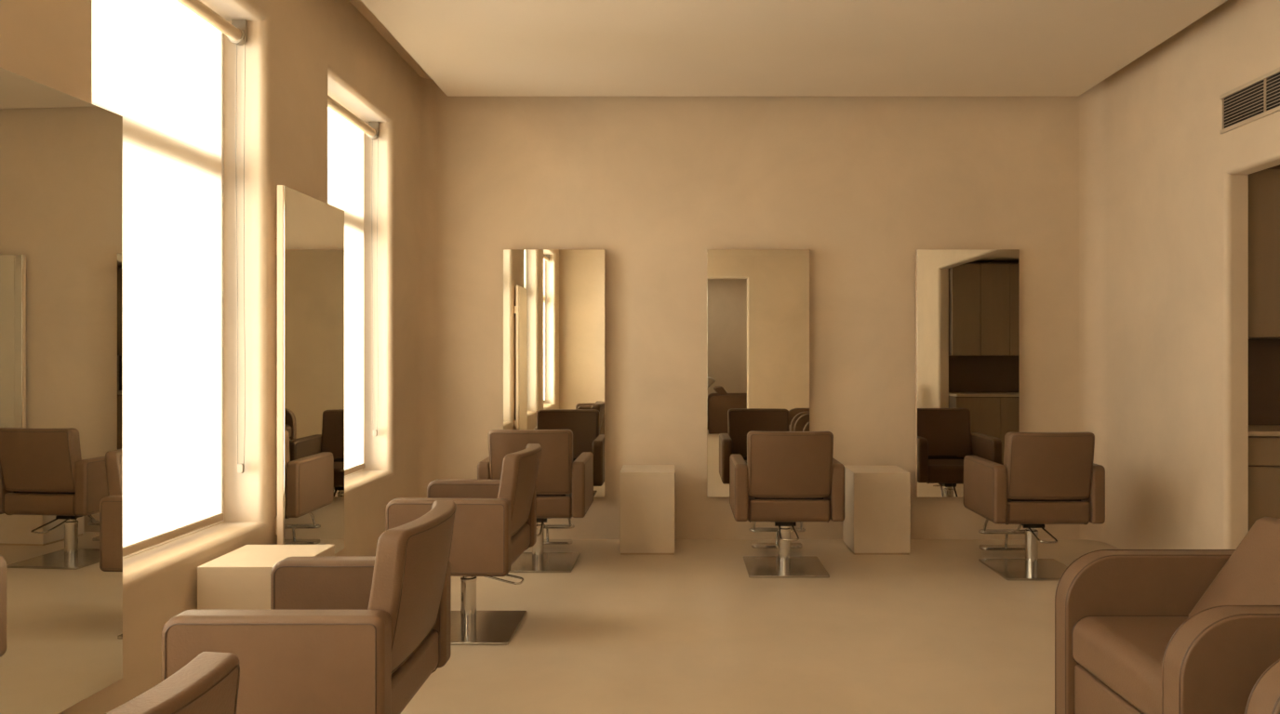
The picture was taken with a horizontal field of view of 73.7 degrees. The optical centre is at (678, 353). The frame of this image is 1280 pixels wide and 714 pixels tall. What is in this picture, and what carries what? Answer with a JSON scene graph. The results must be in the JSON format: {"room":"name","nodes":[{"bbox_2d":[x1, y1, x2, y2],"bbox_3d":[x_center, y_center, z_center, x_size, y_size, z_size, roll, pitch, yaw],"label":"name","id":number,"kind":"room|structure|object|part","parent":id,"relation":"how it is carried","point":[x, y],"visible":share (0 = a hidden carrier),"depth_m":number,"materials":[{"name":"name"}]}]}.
{"room":"salon","nodes":[
{"label":"salon","id":0,"kind":"room"},
{"bbox_2d":[0,0,418,713],"bbox_3d":[-1.911,-0.305,2.555,0.259,3.210,7.110,0,0,0],"label":"wall","id":1,"kind":"structure","parent":0,"point":[300,53],"depth_m":3.73,"materials":[{"name":"paint"}]},
{"bbox_2d":[0,67,122,713],"bbox_3d":[-1.758,0.136,2.307,0.070,1.735,0.645,0,0,3],"label":"wall mirror","id":2,"kind":"object","parent":1,"relation":"attached to","point":[61,153],"visible":1,"depth_m":2.38,"materials":[{"name":"silver metal"}]},
{"bbox_2d":[122,32,224,559],"bbox_3d":[-1.995,-0.355,3.158,0.070,2.170,1.075,0,0,0],"label":"window","id":3,"kind":"structure","parent":1,"relation":"in","point":[222,34],"depth_m":3.68,"materials":[{"name":"white paint"}]},
{"bbox_2d":[92,0,247,557],"bbox_3d":[-1.893,-0.368,3.158,0.073,2.145,1.067,0,0,0],"label":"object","id":4,"kind":"structure","parent":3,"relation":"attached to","point":[156,64],"depth_m":3.21,"materials":[{"name":"beige"}]},
{"bbox_3d":[-1.879,-0.430,3.665,0.044,1.869,0.004,0,0,0],"label":"pull chain","id":5,"kind":"part","parent":4,"relation":"part of","materials":[{"name":"beige plastic"}]},
{"bbox_2d":[275,185,344,553],"bbox_3d":[-1.746,0.136,4.043,0.070,1.735,0.665,0,0,0],"label":"wall mirror","id":6,"kind":"object","parent":1,"relation":"attached to","point":[310,239],"visible":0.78,"depth_m":3.96,"materials":[{"name":"silver metal"}]},
{"bbox_2d":[327,94,378,476],"bbox_3d":[-1.893,-0.368,4.845,0.073,2.145,0.942,0,0,0],"label":"window","id":7,"kind":"structure","parent":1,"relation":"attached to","point":[345,130],"depth_m":5.03,"materials":[{"name":"beige"}]},
{"bbox_3d":[-1.879,-0.430,5.290,0.044,1.869,0.004,0,0,0],"label":"pull chain","id":8,"kind":"part","parent":7,"relation":"part of","materials":[{"name":"beige plastic"}]},
{"bbox_2d":[418,75,437,497],"bbox_3d":[-1.741,-0.305,5.920,0.120,3.210,0.120,0,0,0],"label":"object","id":9,"kind":"structure","parent":1,"relation":"attached to","point":[427,87],"depth_m":5.93,"materials":[{"name":"paint"}]},
{"bbox_2d":[348,0,432,79],"bbox_3d":[0.502,-1.970,2.480,5.085,0.120,7.260,0,0,0],"label":"ceiling","id":10,"kind":"structure","parent":0,"point":[359,5],"depth_m":5.15,"materials":[{"name":"paint"}]},
{"bbox_2d":[360,0,1227,96],"bbox_3d":[0.577,-1.830,2.480,4.295,0.160,6.660,0,0,0],"label":"ceiling panel","id":11,"kind":"object","parent":10,"relation":"attached to","point":[467,47],"visible":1,"depth_m":4.80,"materials":[{"name":"paint"}]},
{"bbox_2d":[437,85,1079,539],"bbox_3d":[0.575,-0.305,6.035,4.711,3.210,0.150,0,0,0],"label":"wall","id":12,"kind":"structure","parent":0,"point":[862,184],"depth_m":5.96,"materials":[{"name":"paint"}]},
{"bbox_2d":[503,249,605,497],"bbox_3d":[-0.857,0.138,5.925,0.706,1.714,0.070,0,0,0],"label":"wall mirror","id":13,"kind":"object","parent":12,"relation":"attached to","point":[554,300],"visible":0.77,"depth_m":5.89,"materials":[{"name":"silver metal"}]},
{"bbox_2d":[706,249,809,497],"bbox_3d":[0.554,0.138,5.925,0.710,1.714,0.070,0,0,0],"label":"wall mirror","id":14,"kind":"object","parent":12,"relation":"attached to","point":[758,300],"visible":0.77,"depth_m":5.89,"materials":[{"name":"silver metal"}]},
{"bbox_2d":[915,249,1019,497],"bbox_3d":[2.002,0.138,5.925,0.710,1.714,0.070,0,0,0],"label":"wall mirror","id":15,"kind":"object","parent":12,"relation":"attached to","point":[967,300],"visible":0.77,"depth_m":5.89,"materials":[{"name":"silver metal"}]},
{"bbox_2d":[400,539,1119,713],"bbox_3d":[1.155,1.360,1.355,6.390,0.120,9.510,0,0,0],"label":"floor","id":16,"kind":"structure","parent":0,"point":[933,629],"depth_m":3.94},
{"bbox_2d":[105,652,239,713],"bbox_3d":[-1.040,0.874,1.109,0.778,0.852,0.636,0,0,9],"label":"salon chair","id":17,"kind":"object","parent":16,"relation":"on","point":[208,684],"visible":1,"depth_m":1.18,"materials":[{"name":"leather"}]},
{"bbox_2d":[197,545,334,610],"bbox_3d":[-1.575,1.039,3.290,0.360,0.522,0.360,0,0,0],"label":"table","id":18,"kind":"object","parent":16,"relation":"on","point":[240,579],"visible":0.33,"depth_m":3.11,"materials":[{"name":"painted wood"}]},
{"bbox_2d":[161,500,456,713],"bbox_3d":[-1.034,0.874,2.385,0.778,0.852,0.636,0,0,0],"label":"salon chair","id":19,"kind":"object","parent":16,"relation":"on","point":[338,635],"visible":0.97,"depth_m":2.09,"materials":[{"name":"leather"}]},
{"bbox_3d":[-0.988,0.807,2.107,0.544,0.334,0.075,0,0,0],"label":"armrest","id":20,"kind":"part","parent":19,"relation":"part of","materials":[{"name":"beige leather"}]},
{"bbox_3d":[-0.988,0.807,2.663,0.544,0.334,0.075,0,0,0],"label":"armrest","id":21,"kind":"part","parent":19,"relation":"part of","materials":[{"name":"beige leather"}]},
{"bbox_3d":[-0.734,0.643,2.385,0.175,0.390,0.494,0,0,0],"label":"backrest","id":22,"kind":"part","parent":19,"relation":"part of","materials":[{"name":"beige leather"}]},
{"bbox_3d":[-0.983,0.915,2.385,0.500,0.134,0.477,0,0,0],"label":"seat","id":23,"kind":"part","parent":19,"relation":"part of","materials":[{"name":"beige leather"}]},
{"bbox_2d":[385,443,541,645],"bbox_3d":[-1.048,0.874,4.030,0.783,0.852,0.654,0,0,0],"label":"salon chair","id":24,"kind":"object","parent":16,"relation":"on","point":[495,521],"visible":0.79,"depth_m":3.79,"materials":[{"name":"leather"}]},
{"bbox_3d":[-1.010,0.807,3.752,0.544,0.334,0.075,0,0,2],"label":"armrest","id":25,"kind":"part","parent":24,"relation":"part of","materials":[{"name":"beige leather"}]},
{"bbox_3d":[-0.990,0.807,4.309,0.544,0.334,0.075,0,0,2],"label":"armrest","id":26,"kind":"part","parent":24,"relation":"part of","materials":[{"name":"beige leather"}]},
{"bbox_3d":[-0.990,1.293,4.030,0.470,0.014,0.470,0,0,0],"label":"plate","id":27,"kind":"part","parent":24,"relation":"part of","materials":[{"name":"metal"}]},
{"bbox_3d":[-0.846,1.049,4.022,0.234,0.065,0.111,0,0,0],"label":"pump lever","id":28,"kind":"part","parent":24,"relation":"part of","materials":[{"name":"silver metal"}]},
{"bbox_3d":[-0.750,0.643,4.021,0.183,0.390,0.495,0,0,0],"label":"backrest","id":29,"kind":"part","parent":24,"relation":"part of","materials":[{"name":"beige leather"}]},
{"bbox_3d":[-0.995,0.915,4.030,0.515,0.134,0.493,0,0,0],"label":"seat","id":30,"kind":"part","parent":24,"relation":"part of","materials":[{"name":"beige leather"}]},
{"bbox_2d":[477,429,593,573],"bbox_3d":[-0.868,0.874,5.336,0.636,0.852,0.778,0,0,0],"label":"salon chair","id":31,"kind":"object","parent":16,"relation":"on","point":[565,487],"visible":0.66,"depth_m":5.02,"materials":[{"name":"beige leather"}]},
{"bbox_3d":[-1.147,0.807,5.290,0.075,0.334,0.544,0,0,0],"label":"armrest","id":32,"kind":"part","parent":31,"relation":"part of","materials":[{"name":"beige leather"}]},
{"bbox_3d":[-0.868,0.643,5.036,0.494,0.390,0.175,0,0,0],"label":"backrest","id":33,"kind":"part","parent":31,"relation":"part of","materials":[{"name":"beige leather"}]},
{"bbox_3d":[-0.868,1.049,5.135,0.111,0.065,0.233,0,0,0],"label":"pump lever","id":34,"kind":"part","parent":31,"relation":"part of","materials":[{"name":"silver metal"}]},
{"bbox_3d":[-0.868,1.293,5.280,0.470,0.014,0.470,0,0,0],"label":"plate","id":35,"kind":"part","parent":31,"relation":"part of","materials":[{"name":"metal"}]},
{"bbox_3d":[-0.868,0.915,5.285,0.477,0.134,0.500,0,0,0],"label":"seat","id":36,"kind":"part","parent":31,"relation":"part of","materials":[{"name":"beige leather"}]},
{"bbox_3d":[-0.590,0.807,5.290,0.075,0.334,0.544,0,0,0],"label":"armrest","id":37,"kind":"part","parent":31,"relation":"part of","materials":[{"name":"beige leather"}]},
{"bbox_2d":[619,465,674,555],"bbox_3d":[-0.200,1.034,5.680,0.355,0.533,0.360,0,0,0],"label":"table","id":38,"kind":"object","parent":16,"relation":"on","point":[646,492],"visible":1,"depth_m":5.50,"materials":[{"name":"paint"}]},
{"bbox_2d":[729,430,844,578],"bbox_3d":[0.645,0.874,5.226,0.636,0.852,0.778,0,0,0],"label":"salon chair","id":39,"kind":"object","parent":16,"relation":"on","point":[787,479],"visible":1,"depth_m":4.92,"materials":[{"name":"leather"}]},
{"bbox_3d":[0.366,0.807,5.180,0.075,0.334,0.544,0,0,0],"label":"armrest","id":40,"kind":"part","parent":39,"relation":"part of","materials":[{"name":"beige leather"}]},
{"bbox_3d":[0.645,1.293,5.170,0.470,0.014,0.470,0,0,0],"label":"plate","id":41,"kind":"part","parent":39,"relation":"part of","materials":[{"name":"metal"}]},
{"bbox_3d":[0.645,1.049,5.025,0.111,0.065,0.233,0,0,0],"label":"pump lever","id":42,"kind":"part","parent":39,"relation":"part of","materials":[{"name":"silver metal"}]},
{"bbox_3d":[0.645,0.915,5.175,0.477,0.134,0.500,0,0,0],"label":"seat","id":43,"kind":"part","parent":39,"relation":"part of","materials":[{"name":"beige leather"}]},
{"bbox_3d":[0.645,0.643,4.926,0.494,0.390,0.175,0,0,0],"label":"backrest","id":44,"kind":"part","parent":39,"relation":"part of","materials":[{"name":"beige leather"}]},
{"bbox_3d":[0.923,0.807,5.180,0.075,0.334,0.544,0,0,0],"label":"armrest","id":45,"kind":"part","parent":39,"relation":"part of","materials":[{"name":"beige leather"}]},
{"bbox_2d":[842,466,910,555],"bbox_3d":[1.315,1.035,5.680,0.366,0.530,0.360,0,0,0],"label":"table","id":46,"kind":"object","parent":16,"relation":"on","point":[877,521],"visible":0.88,"depth_m":5.50,"materials":[{"name":"plaster"}]},
{"bbox_2d":[963,431,1105,580],"bbox_3d":[2.115,0.874,5.166,0.636,0.852,0.778,0,0,0],"label":"salon chair","id":47,"kind":"object","parent":16,"relation":"on","point":[1044,478],"visible":0.98,"depth_m":4.87,"materials":[{"name":"beige leather"}]},
{"bbox_3d":[1.837,0.807,5.120,0.075,0.334,0.544,0,0,0],"label":"armrest","id":48,"kind":"part","parent":47,"relation":"part of","materials":[{"name":"beige leather"}]},
{"bbox_3d":[2.115,1.293,5.110,0.470,0.014,0.470,0,0,0],"label":"plate","id":49,"kind":"part","parent":47,"relation":"part of","materials":[{"name":"metal"}]},
{"bbox_3d":[2.115,1.049,4.965,0.111,0.065,0.233,0,0,0],"label":"pump lever","id":50,"kind":"part","parent":47,"relation":"part of","materials":[{"name":"silver metal"}]},
{"bbox_3d":[2.115,0.915,5.115,0.477,0.134,0.500,0,0,0],"label":"seat","id":51,"kind":"part","parent":47,"relation":"part of","materials":[{"name":"beige leather"}]},
{"bbox_3d":[2.115,0.643,4.866,0.494,0.390,0.175,0,0,0],"label":"backrest","id":52,"kind":"part","parent":47,"relation":"part of","materials":[{"name":"beige leather"}]},
{"bbox_3d":[2.393,0.807,5.120,0.075,0.334,0.544,0,0,0],"label":"armrest","id":53,"kind":"part","parent":47,"relation":"part of","materials":[{"name":"beige leather"}]},
{"bbox_2d":[1054,517,1279,713],"bbox_3d":[1.926,0.798,2.575,1.258,1.008,0.740,0,0,0],"label":"chair","id":54,"kind":"object","parent":16,"relation":"on","point":[1138,632],"visible":1,"depth_m":2.71,"materials":[{"name":"beige leather"}]},
{"bbox_3d":[1.361,1.154,2.575,0.078,0.232,0.552,0,0,0],"label":"leg panel","id":55,"kind":"part","parent":54,"relation":"part of","materials":[{"name":"beige leather"}]},
{"bbox_2d":[1072,616,1188,713],"bbox_3d":[1.586,0.955,2.575,0.548,0.160,0.554,0,0,0],"label":"seat cushion","id":56,"kind":"object","parent":54,"relation":"on","point":[1123,657],"depth_m":2.61,"materials":[{"name":"beige leather"}]},
{"bbox_3d":[1.730,0.989,2.900,0.860,0.622,0.090,0,0,0],"label":"armrest","id":57,"kind":"part","parent":54,"relation":"part of","materials":[{"name":"beige leather"}]},
{"bbox_3d":[1.730,0.989,2.250,0.860,0.622,0.090,0,0,0],"label":"armrest","id":58,"kind":"part","parent":54,"relation":"part of","materials":[{"name":"beige leather"}]},
{"bbox_3d":[1.875,0.729,2.575,0.380,0.372,0.552,0,0,0],"label":"backrest","id":59,"kind":"part","parent":54,"relation":"part of","materials":[{"name":"beige leather"}]},
{"bbox_2d":[1244,659,1279,713],"bbox_3d":[1.931,0.798,1.600,1.258,1.008,0.740,0,0,0],"label":"chair","id":60,"kind":"object","parent":16,"relation":"on","point":[1264,698],"visible":1,"depth_m":1.93,"materials":[{"name":"beige leather"}]},
{"bbox_2d":[1248,436,1279,531],"bbox_3d":[3.545,0.875,4.786,0.980,0.850,0.388,0,0,0],"label":"base cabinet","id":61,"kind":"object","parent":16,"relation":"on","point":[1263,451],"visible":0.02,"depth_m":4.62,"materials":[{"name":"brown wood"}]},
{"bbox_2d":[1248,426,1279,436],"bbox_3d":[3.545,0.435,4.795,0.980,0.026,0.390,0,0,0],"label":"countertop","id":62,"kind":"structure","parent":61,"relation":"on","point":[1253,431],"depth_m":4.64,"materials":[{"name":"brown wood"}]},
{"bbox_3d":[3.300,0.532,4.630,0.486,0.151,0.019,0,0,0],"label":"drawer","id":63,"kind":"part","parent":61,"relation":"part of","materials":[{"name":"laminate"}]},
{"bbox_3d":[3.300,0.912,4.630,0.486,0.591,0.019,0,0,0],"label":"door","id":64,"kind":"part","parent":61,"relation":"part of","materials":[{"name":"laminate"}]},
{"bbox_2d":[1106,0,1279,549],"bbox_3d":[2.987,-0.305,2.555,0.115,3.210,7.110,0,0,0],"label":"wall","id":65,"kind":"structure","parent":0,"point":[1178,186],"depth_m":4.96,"materials":[{"name":"paint"}]},
{"bbox_2d":[1079,78,1106,543],"bbox_3d":[2.875,-0.305,5.905,0.150,3.210,0.150,0,0,0],"label":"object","id":66,"kind":"structure","parent":65,"relation":"attached to","point":[1093,102],"depth_m":5.93,"materials":[{"name":"paint"}]},
{"bbox_2d":[1219,66,1279,133],"bbox_3d":[2.924,-1.286,3.913,0.012,0.209,1.371,0,0,0],"label":"air vent","id":67,"kind":"object","parent":65,"relation":"in","point":[1257,99],"visible":1,"depth_m":4.36,"materials":[{"name":"white metal"}]},
{"bbox_2d":[1248,337,1279,426],"bbox_3d":[3.607,0.075,5.060,1.125,2.450,0.120,0,0,0],"label":"wall","id":68,"kind":"structure","parent":0,"point":[1248,338],"depth_m":5.00,"materials":[{"name":"paint"}]},
{"bbox_2d":[1248,164,1279,337],"bbox_3d":[3.545,-0.558,4.800,0.980,0.943,0.360,0,0,0],"label":"upper cabinet","id":69,"kind":"object","parent":68,"relation":"attached to","point":[1263,185],"visible":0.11,"depth_m":4.62,"materials":[{"name":"brown wood"}]},
{"bbox_2d":[1248,338,1279,425],"bbox_3d":[3.545,0.168,4.985,0.980,0.505,0.020,0,0,0],"label":"backsplash","id":70,"kind":"structure","parent":68,"relation":"attached to","point":[1263,353],"depth_m":4.97,"materials":[{"name":"brown"}]}
]}

